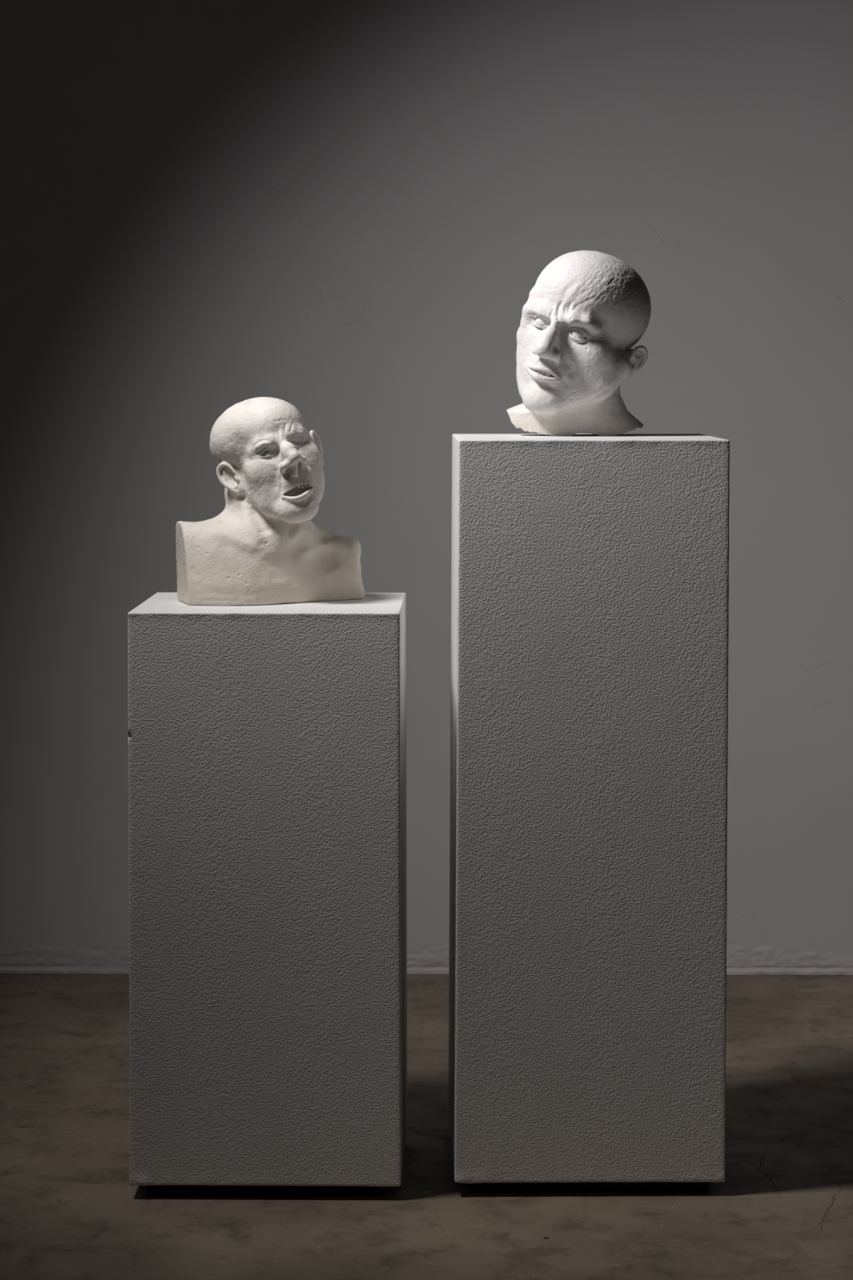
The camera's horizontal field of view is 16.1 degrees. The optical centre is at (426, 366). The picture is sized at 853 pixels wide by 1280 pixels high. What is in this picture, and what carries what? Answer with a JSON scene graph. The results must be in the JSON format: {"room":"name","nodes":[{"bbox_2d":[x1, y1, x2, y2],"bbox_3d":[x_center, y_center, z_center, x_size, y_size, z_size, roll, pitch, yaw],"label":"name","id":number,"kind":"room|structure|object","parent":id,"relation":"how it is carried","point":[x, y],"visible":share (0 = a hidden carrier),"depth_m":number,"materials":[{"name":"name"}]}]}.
{"room":"museum","nodes":[
{"label":"museum","id":0,"kind":"room"},
{"bbox_2d":[0,0,852,974],"bbox_3d":[0.000,-0.575,6.098,8.000,3.600,0.003,0,0,0],"label":"wall","id":1,"kind":"structure","parent":0,"point":[348,214],"depth_m":6.10,"materials":[{"name":"grey paint"}]},
{"bbox_2d":[0,973,852,1279],"bbox_3d":[0.000,1.225,2.850,8.000,0.001,6.900,0,0,0],"label":"floor","id":2,"kind":"structure","parent":0,"point":[783,1208],"depth_m":4.47,"materials":[{"name":"brown concrete"}]},
{"bbox_2d":[127,592,407,1195],"bbox_3d":[-0.235,0.793,4.641,0.409,0.864,0.408,0,0,0],"label":"pedestal","id":3,"kind":"object","parent":2,"relation":"on","point":[267,744],"visible":1,"depth_m":4.44,"materials":[{"name":"white paint"}]},
{"bbox_2d":[175,396,364,605],"bbox_3d":[-0.242,0.204,4.656,0.291,0.316,0.205,0,0,0],"label":"bust sculpture","id":4,"kind":"object","parent":3,"relation":"on","point":[264,547],"visible":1,"depth_m":4.60,"materials":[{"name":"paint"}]},
{"bbox_2d":[448,433,729,1192],"bbox_3d":[0.241,0.666,4.658,0.414,1.118,0.406,0,0,0],"label":"pedestal","id":5,"kind":"object","parent":2,"relation":"on","point":[590,571],"visible":1,"depth_m":4.46,"materials":[{"name":"white paint"}]},
{"bbox_2d":[506,250,651,435],"bbox_3d":[0.239,-0.037,4.726,0.228,0.290,0.237,0,0,0],"label":"head sculpture","id":6,"kind":"object","parent":5,"relation":"on","point":[583,316],"visible":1,"depth_m":4.66,"materials":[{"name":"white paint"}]}
]}

